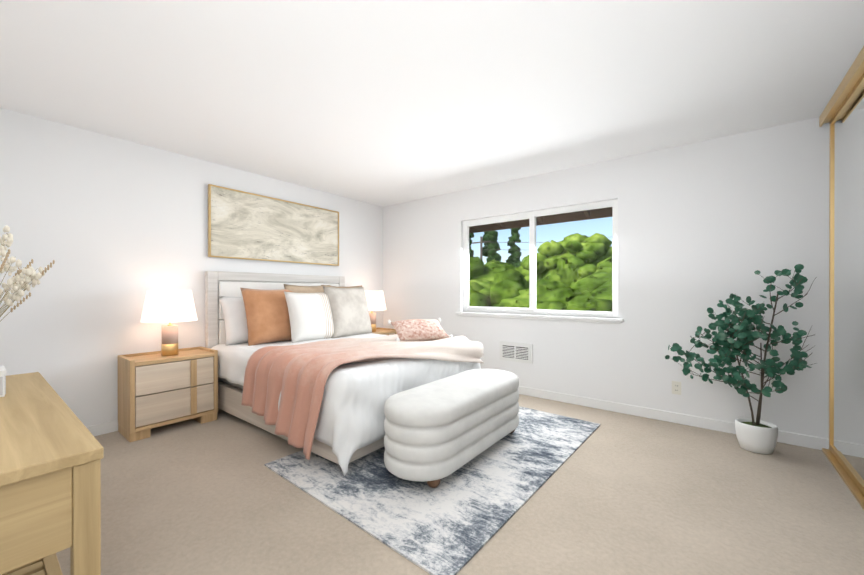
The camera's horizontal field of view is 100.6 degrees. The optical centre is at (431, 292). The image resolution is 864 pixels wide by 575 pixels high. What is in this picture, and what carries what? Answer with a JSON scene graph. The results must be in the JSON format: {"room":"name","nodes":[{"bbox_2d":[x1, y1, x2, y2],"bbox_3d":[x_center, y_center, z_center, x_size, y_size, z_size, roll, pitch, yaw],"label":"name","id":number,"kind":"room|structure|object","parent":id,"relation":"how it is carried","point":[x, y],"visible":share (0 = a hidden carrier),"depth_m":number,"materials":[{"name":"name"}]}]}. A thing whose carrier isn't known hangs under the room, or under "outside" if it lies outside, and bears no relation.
{"room":"bedroom","nodes":[
{"label":"bedroom","id":0,"kind":"room"},
{"bbox_2d":[0,225,54,316],"bbox_3d":[-1.828,0.054,1.497,0.539,0.678,0.344,0,0,38],"label":"dried flowers","id":1,"kind":"object","parent":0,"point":[17,283],"visible":1,"depth_m":1.50,"materials":[{"name":"beige plant"}]},
{"bbox_2d":[0,108,382,426],"bbox_3d":[-2.032,-0.071,3.876,0.150,2.440,4.320,0,0,38],"label":"wall","id":2,"kind":"structure","parent":0,"point":[115,229],"depth_m":2.93,"materials":[{"name":"white paint"}]},
{"bbox_2d":[86,420,117,435],"bbox_3d":[-1.966,1.104,3.828,0.017,0.090,3.960,0,0,38],"label":"baseboard","id":3,"kind":"structure","parent":2,"relation":"attached to","point":[112,426],"depth_m":2.91,"materials":[{"name":"white wood"}]},
{"bbox_2d":[208,184,338,265],"bbox_3d":[-1.714,-0.707,4.127,0.038,0.710,1.550,0,0,38],"label":"canvas art","id":4,"kind":"object","parent":2,"relation":"attached to","point":[246,225],"visible":1,"depth_m":3.98},
{"bbox_2d":[0,0,863,206],"bbox_3d":[-0.109,-1.348,2.379,5.020,0.120,4.320,0,0,38],"label":"ceiling","id":5,"kind":"structure","parent":0,"point":[382,103],"depth_m":2.16,"materials":[{"name":"white paint"}]},
{"bbox_2d":[56,394,863,574],"bbox_3d":[-0.109,1.212,2.385,5.020,0.120,4.320,0,0,38],"label":"floor","id":6,"kind":"structure","parent":0,"point":[617,493],"depth_m":1.87,"materials":[{"name":"carpet"}]},
{"bbox_2d":[0,372,103,574],"bbox_3d":[-1.516,0.775,1.201,1.410,0.760,0.385,0,0,38],"label":"console table","id":7,"kind":"object","parent":6,"relation":"on","point":[51,451],"visible":1,"depth_m":0.89,"materials":[{"name":"brown wood"}]},
{"bbox_2d":[0,366,5,396],"bbox_3d":[-1.708,0.344,1.352,0.148,0.099,0.128,0,0,38],"label":"vase","id":8,"kind":"object","parent":7,"relation":"on","point":[2,381],"visible":1,"depth_m":1.35,"materials":[{"name":"white ceramic"}]},
{"bbox_2d":[118,346,217,441],"bbox_3d":[-2.266,0.835,3.104,0.390,0.630,0.620,0,0,38],"label":"nightstand","id":9,"kind":"object","parent":6,"relation":"on","point":[156,389],"visible":0.98,"depth_m":2.94,"materials":[{"name":"brown wood"}]},
{"bbox_2d":[140,290,196,355],"bbox_3d":[-2.266,0.259,3.103,0.400,0.560,0.400,0,0,38],"label":"lamp","id":10,"kind":"object","parent":9,"relation":"on","point":[165,306],"visible":1,"depth_m":2.99,"materials":[{"name":"white fabric"}]},
{"bbox_2d":[205,271,483,475],"bbox_3d":[-0.851,0.463,3.465,2.198,1.347,1.841,0,0,38],"label":"bed","id":11,"kind":"object","parent":6,"relation":"on","point":[308,364],"visible":0.96,"depth_m":2.98,"materials":[{"name":"white fabric"}]},
{"bbox_2d":[372,327,396,334],"bbox_3d":[-0.831,0.831,4.952,0.390,0.630,0.620,0,0,38],"label":"nightstand","id":12,"kind":"object","parent":6,"relation":"on","point":[385,331],"visible":0.15,"depth_m":5.03,"materials":[{"name":"brown wood"}]},
{"bbox_2d":[364,291,385,331],"bbox_3d":[-0.831,0.255,4.950,0.400,0.560,0.400,0,0,38],"label":"lamp","id":13,"kind":"object","parent":12,"relation":"on","point":[375,300],"visible":0.79,"depth_m":4.81,"materials":[{"name":"white fabric"}]},
{"bbox_2d":[265,406,599,574],"bbox_3d":[0.173,1.145,2.748,1.588,0.010,2.247,0,0,38],"label":"rug","id":14,"kind":"object","parent":6,"relation":"on","point":[455,522],"visible":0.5,"depth_m":2.07,"materials":[{"name":"grey fabric"}]},
{"bbox_2d":[384,369,518,487],"bbox_3d":[0.202,0.894,2.580,0.480,0.490,1.330,0,0,38],"label":"bench","id":15,"kind":"object","parent":14,"relation":"on","point":[436,431],"visible":1,"depth_m":2.16,"materials":[{"name":"white fabric"}]},
{"bbox_2d":[665,264,815,453],"bbox_3d":[2.243,0.479,2.665,0.852,1.345,0.615,0,0,38],"label":"plant","id":16,"kind":"object","parent":6,"relation":"on","point":[757,435],"visible":1,"depth_m":2.58,"materials":[{"name":"green plant"}]},
{"bbox_2d":[383,117,829,438],"bbox_3d":[1.230,-0.072,3.983,4.870,2.440,0.150,0,0,38],"label":"wall","id":17,"kind":"structure","parent":0,"point":[703,226],"depth_m":3.19,"materials":[{"name":"white paint"}]},
{"bbox_2d":[500,341,532,363],"bbox_3d":[0.950,0.680,4.090,0.400,0.215,0.026,0,0,38],"label":"air vent","id":18,"kind":"object","parent":17,"relation":"in","point":[517,352],"visible":1,"depth_m":4.07,"materials":[{"name":"white metal"}]},
{"bbox_2d":[456,312,622,323],"bbox_3d":[1.084,0.273,4.016,1.900,0.050,0.093,0,0,38],"label":"window sill","id":19,"kind":"structure","parent":17,"relation":"attached to","point":[565,318],"depth_m":3.87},
{"bbox_2d":[463,199,617,317],"bbox_3d":[1.123,-0.332,4.066,1.800,1.160,0.058,0,0,38],"label":"window","id":20,"kind":"structure","parent":17,"relation":"in","point":[531,217],"depth_m":4.02,"materials":[{"name":"white plastic"}]},
{"bbox_2d":[469,207,611,232],"bbox_3d":[1.581,-1.198,4.391,5.920,0.510,0.930,0,0,38],"label":"roof eave","id":21,"kind":"object","parent":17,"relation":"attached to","point":[565,217],"depth_m":4.90},
{"bbox_2d":[518,386,828,449],"bbox_3d":[1.080,1.103,3.997,4.620,0.090,0.014,0,0,38],"label":"baseboard","id":22,"kind":"structure","parent":17,"relation":"attached to","point":[807,441],"depth_m":3.20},
{"bbox_2d":[672,381,680,394],"bbox_3d":[2.156,0.840,3.164,0.070,0.114,0.010,0,0,38],"label":"electrical outlet plate","id":23,"kind":"object","parent":17,"relation":"attached to","point":[676,387],"visible":1,"depth_m":3.16,"materials":[{"name":"white plastic"}]},
{"bbox_3d":[1.775,-0.065,0.919,0.250,2.440,4.020,0,0,38],"label":"wall","id":24,"kind":"structure","parent":0,"visible":0},
{"bbox_2d":[819,46,863,509],"bbox_3d":[2.148,-0.066,1.623,0.145,2.439,2.450,0,0,38],"label":"mirrored closet doors","id":25,"kind":"structure","parent":24,"relation":"in","point":[843,113],"depth_m":2.27,"materials":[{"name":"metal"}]},
{"label":"outside","id":26,"kind":"structure","parent":0,"visible":0},
{"bbox_2d":[469,228,521,266],"bbox_3d":[3.542,-2.352,31.205,8.787,11.658,6.631,0,0,38],"label":"conifers","id":27,"kind":"object","parent":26,"point":[514,256],"depth_m":30.41,"materials":[{"name":"green plant"}]},
{"bbox_2d":[472,236,543,260],"bbox_3d":[7.573,0.104,22.963,10.402,8.000,2.112,0,0,38],"label":"pole","id":28,"kind":"object","parent":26,"point":[481,249],"depth_m":24.88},
{"bbox_2d":[469,233,611,311],"bbox_3d":[1.945,0.833,10.859,10.733,4.701,8.140,0,0,38],"label":"broadleaf tree","id":29,"kind":"object","parent":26,"point":[589,298],"depth_m":8.32,"materials":[{"name":"green plant"}]}
]}

